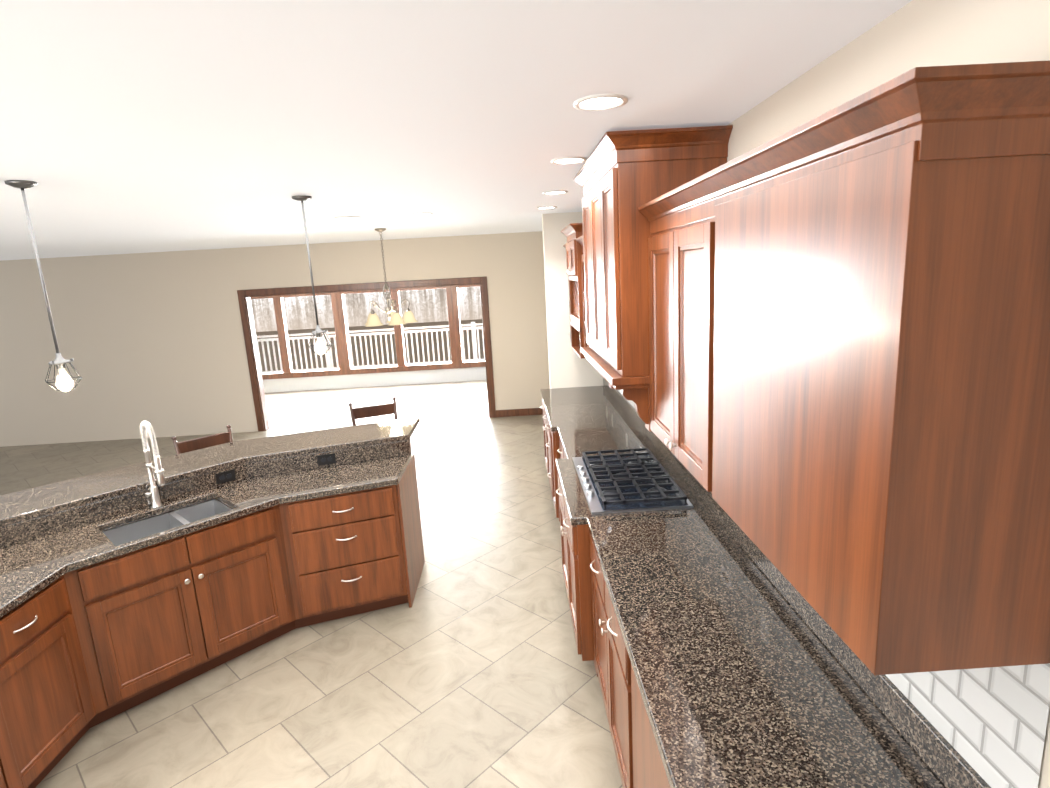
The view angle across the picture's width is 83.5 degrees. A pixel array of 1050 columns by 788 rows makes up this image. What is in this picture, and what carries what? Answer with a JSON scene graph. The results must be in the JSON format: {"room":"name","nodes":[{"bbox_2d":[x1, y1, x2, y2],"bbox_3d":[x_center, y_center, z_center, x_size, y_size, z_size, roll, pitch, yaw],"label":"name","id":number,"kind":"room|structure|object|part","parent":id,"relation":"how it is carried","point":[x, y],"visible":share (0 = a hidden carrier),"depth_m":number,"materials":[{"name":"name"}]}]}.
{"room":"kitchen","nodes":[
{"label":"kitchen","id":0,"kind":"room"},
{"bbox_2d":[0,231,549,446],"bbox_3d":[-4.319,-0.757,8.706,9.600,2.700,0.150,-3,12,-1],"label":"wall","id":1,"kind":"structure","parent":0,"point":[155,340],"depth_m":8.56,"materials":[{"name":"beige paint"}]},
{"bbox_2d":[237,276,542,431],"bbox_3d":[-1.878,-0.610,8.798,4.440,2.110,0.170,-3,12,-1],"label":"door frame","id":2,"kind":"structure","parent":1,"relation":"attached to","point":[244,296],"depth_m":8.61,"materials":[{"name":"brown wood"}]},
{"bbox_2d":[0,380,622,787],"bbox_3d":[-2.433,1.282,5.146,13.000,0.050,14.650,-3,12,-1],"label":"floor","id":3,"kind":"structure","parent":0,"point":[468,668],"depth_m":3.28,"materials":[{"name":"tile"}]},
{"bbox_2d":[172,425,232,454],"bbox_3d":[-2.159,0.844,4.238,0.456,1.145,0.432,8,16,43],"label":"stool","id":4,"kind":"object","parent":3,"relation":"on","point":[202,442],"visible":0.15,"depth_m":4.26,"materials":[{"name":"brown wood"}]},
{"bbox_2d":[0,433,424,787],"bbox_3d":[-1.984,1.134,3.092,2.454,1.020,2.681,-3,12,-1],"label":"kitchen island","id":5,"kind":"object","parent":3,"relation":"on","point":[380,566],"depth_m":3.70,"materials":[{"name":"brown wood"}]},
{"bbox_2d":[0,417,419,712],"bbox_3d":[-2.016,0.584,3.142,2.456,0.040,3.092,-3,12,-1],"label":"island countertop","id":6,"kind":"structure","parent":5,"relation":"on","point":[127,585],"depth_m":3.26,"materials":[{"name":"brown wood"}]},
{"bbox_2d":[139,420,165,508],"bbox_3d":[-2.106,0.409,3.325,0.199,0.531,0.188,-3,12,-1],"label":"faucet","id":7,"kind":"object","parent":6,"relation":"on","point":[152,500],"depth_m":3.37,"materials":[{"name":"silver metal"}]},
{"bbox_2d":[349,397,397,425],"bbox_3d":[-1.184,0.644,4.945,0.432,1.145,0.456,-8,13,-23],"label":"stool","id":8,"kind":"object","parent":3,"relation":"on","point":[373,411],"visible":0.19,"depth_m":5.02,"materials":[{"name":"brown wood"}]},
{"bbox_2d":[544,444,547,475],"bbox_3d":[0.555,0.527,5.709,0.681,0.874,0.402,-3,12,-1],"label":"base cabinet","id":9,"kind":"object","parent":3,"relation":"on","point":[545,445],"depth_m":6.11,"materials":[{"name":"brown wood"}]},
{"bbox_2d":[544,428,551,493],"bbox_3d":[0.565,0.600,5.355,0.681,0.874,0.444,-3,12,-1],"label":"base cabinet","id":10,"kind":"object","parent":3,"relation":"on","point":[545,429],"depth_m":5.75,"materials":[{"name":"brown wood"}]},
{"bbox_2d":[548,444,555,512],"bbox_3d":[0.576,0.671,5.008,0.681,0.874,0.390,-3,12,-1],"label":"base cabinet","id":11,"kind":"object","parent":3,"relation":"on","point":[551,463],"depth_m":5.15,"materials":[{"name":"brown wood"}]},
{"bbox_2d":[556,472,591,660],"bbox_3d":[0.604,0.973,3.540,0.711,0.874,0.975,-3,12,-1],"label":"base cabinet","id":12,"kind":"object","parent":3,"relation":"on","point":[577,595],"depth_m":3.17,"materials":[{"name":"brown wood"}]},
{"bbox_2d":[540,384,943,787],"bbox_3d":[0.568,0.472,3.714,0.718,0.040,5.198,-3,12,-1],"label":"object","id":13,"kind":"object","parent":12,"relation":"on","point":[716,681],"depth_m":1.90,"materials":[{"name":"brown stone"}]},
{"bbox_2d":[572,444,695,515],"bbox_3d":[0.584,0.480,3.437,0.520,0.054,0.910,-3,12,-1],"label":"cooktop","id":14,"kind":"object","parent":13,"relation":"in","point":[612,479],"depth_m":3.32,"materials":[{"name":"black metal"}]},
{"bbox_2d":[588,604,627,787],"bbox_3d":[0.672,1.168,2.582,0.631,0.874,0.983,-3,12,-1],"label":"base cabinet","id":15,"kind":"object","parent":3,"relation":"on","point":[621,753],"depth_m":2.60,"materials":[{"name":"brown wood"}]},
{"bbox_2d":[628,764,635,787],"bbox_3d":[0.705,1.352,1.682,0.620,0.874,0.856,-3,12,-1],"label":"base cabinet","id":16,"kind":"object","parent":3,"relation":"on","point":[631,783],"depth_m":2.14,"materials":[{"name":"brown wood"}]},
{"bbox_2d":[263,367,485,392],"bbox_3d":[-4.665,-1.406,11.933,9.100,2.700,0.150,-3,12,-1],"label":"wall","id":17,"kind":"structure","parent":0,"point":[374,379],"depth_m":12.13,"materials":[{"name":"grey paint"}]},
{"bbox_2d":[250,284,485,379],"bbox_3d":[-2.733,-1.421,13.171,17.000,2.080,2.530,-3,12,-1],"label":"railing","id":18,"kind":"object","parent":17,"relation":"in","point":[341,332],"depth_m":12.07,"materials":[{"name":"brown wood"}]},
{"bbox_3d":[-2.708,-0.936,13.364,17.000,1.050,2.350,-3,12,-1],"label":"deck railing","id":19,"kind":"part","parent":18,"relation":"part of","materials":[{"name":"white wood"}]},
{"bbox_2d":[0,0,911,260],"bbox_3d":[-2.613,-1.633,5.564,13.000,0.100,12.650,-3,12,-1],"label":"ceiling","id":20,"kind":"structure","parent":0,"point":[136,126],"depth_m":1.90,"materials":[{"name":"white paint"}]},
{"bbox_2d":[4,180,81,391],"bbox_3d":[-2.422,-0.521,2.964,0.148,1.041,0.148,-3,12,-1],"label":"pendant light","id":21,"kind":"object","parent":20,"relation":"hanging from","point":[64,382],"visible":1,"depth_m":2.99,"materials":[{"name":"silver metal"}]},
{"bbox_2d":[292,196,331,354],"bbox_3d":[-1.432,-0.780,3.951,0.148,1.041,0.148,-3,12,-1],"label":"pendant light","id":22,"kind":"object","parent":20,"relation":"hanging from","point":[320,348],"visible":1,"depth_m":3.98,"materials":[{"name":"silver metal"}]},
{"bbox_2d":[334,216,360,219],"bbox_3d":[-1.581,-1.566,5.235,0.230,0.010,0.230,-3,12,-1],"label":"recessed light","id":23,"kind":"object","parent":20,"relation":"in","point":[347,217],"visible":1,"depth_m":5.20,"materials":[{"name":"white paint"}]},
{"bbox_2d":[365,228,417,326],"bbox_3d":[-1.578,-1.328,6.670,0.624,1.055,0.611,-3,12,-1],"label":"chandelier","id":24,"kind":"object","parent":20,"relation":"hanging from","point":[394,316],"visible":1,"depth_m":6.61,"materials":[{"name":"silver metal"}]},
{"bbox_2d":[536,206,556,208],"bbox_3d":[0.194,-1.680,5.305,0.188,0.008,0.188,-3,12,-1],"label":"recessed light","id":25,"kind":"object","parent":20,"relation":"in","point":[547,207],"visible":1,"depth_m":5.30,"materials":[{"name":"white paint"}]},
{"bbox_2d":[543,190,567,194],"bbox_3d":[0.224,-1.477,4.316,0.188,0.008,0.188,-3,12,-1],"label":"recessed light","id":26,"kind":"object","parent":20,"relation":"in","point":[556,192],"visible":1,"depth_m":4.31,"materials":[{"name":"white paint"}]},
{"bbox_2d":[551,156,586,164],"bbox_3d":[0.230,-1.222,3.082,0.188,0.008,0.188,-3,12,-1],"label":"recessed light","id":27,"kind":"object","parent":20,"relation":"in","point":[567,160],"visible":1,"depth_m":3.08,"materials":[{"name":"white paint"}]},
{"bbox_2d":[573,94,627,110],"bbox_3d":[0.261,-1.007,2.034,0.188,0.008,0.188,-3,12,-1],"label":"recessed light","id":28,"kind":"object","parent":20,"relation":"in","point":[598,102],"visible":0.94,"depth_m":2.03,"materials":[{"name":"white paint"}]},
{"bbox_2d":[542,212,602,388],"bbox_3d":[0.612,-0.521,6.245,0.730,2.700,0.150,-3,12,-1],"label":"wall","id":29,"kind":"structure","parent":0,"point":[569,367],"depth_m":6.10,"materials":[{"name":"beige paint"}]},
{"bbox_2d":[727,0,1049,787],"bbox_3d":[1.026,0.327,2.040,0.150,2.700,8.750,-3,12,-1],"label":"wall","id":30,"kind":"structure","parent":0,"point":[929,32],"depth_m":1.37,"materials":[{"name":"beige paint"}]},
{"bbox_2d":[580,184,591,355],"bbox_3d":[0.616,-0.737,3.472,0.488,0.955,0.433,-3,12,-1],"label":"upper cabinet","id":31,"kind":"object","parent":30,"relation":"attached to","point":[583,231],"depth_m":3.68,"materials":[{"name":"brown wood"}]},
{"bbox_2d":[584,172,599,363],"bbox_3d":[0.626,-0.669,3.138,0.488,0.955,0.493,-3,12,-1],"label":"upper cabinet","id":32,"kind":"object","parent":30,"relation":"attached to","point":[590,184],"depth_m":3.31,"materials":[{"name":"brown wood"}]},
{"bbox_2d":[588,356,643,387],"bbox_3d":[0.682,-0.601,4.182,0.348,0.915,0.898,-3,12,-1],"label":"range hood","id":33,"kind":"object","parent":30,"relation":"attached to","point":[608,382],"depth_m":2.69,"materials":[{"name":"brown wood"}]},
{"bbox_2d":[596,144,731,379],"bbox_3d":[0.636,-0.600,2.804,0.488,0.955,0.433,-3,12,-1],"label":"upper cabinet","id":34,"kind":"object","parent":30,"relation":"attached to","point":[633,189],"depth_m":2.56,"materials":[{"name":"brown wood"}]},
{"bbox_2d":[644,204,695,487],"bbox_3d":[0.739,-0.203,2.241,0.348,0.915,0.835,-3,12,-1],"label":"upper cabinet","id":35,"kind":"object","parent":30,"relation":"attached to","point":[669,241],"depth_m":2.28,"materials":[{"name":"brown wood"}]},
{"bbox_2d":[608,388,995,787],"bbox_3d":[0.912,0.382,3.706,0.020,0.102,5.198,-3,12,-1],"label":"backsplash","id":36,"kind":"structure","parent":30,"relation":"attached to","point":[941,757],"depth_m":1.47,"materials":[{"name":"brown stone"}]},
{"bbox_2d":[696,120,1049,687],"bbox_3d":[0.763,-0.039,1.444,0.348,0.915,0.946,-3,12,-1],"label":"upper cabinet","id":37,"kind":"object","parent":30,"relation":"attached to","point":[796,446],"depth_m":1.04,"materials":[{"name":"brown wood"}]},
{"label":"outside","id":38,"kind":"structure","parent":0,"visible":0},
{"bbox_2d":[251,287,481,331],"bbox_3d":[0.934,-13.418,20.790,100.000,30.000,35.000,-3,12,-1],"label":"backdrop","id":39,"kind":"structure","parent":38,"point":[428,305],"depth_m":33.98,"materials":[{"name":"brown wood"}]}
]}

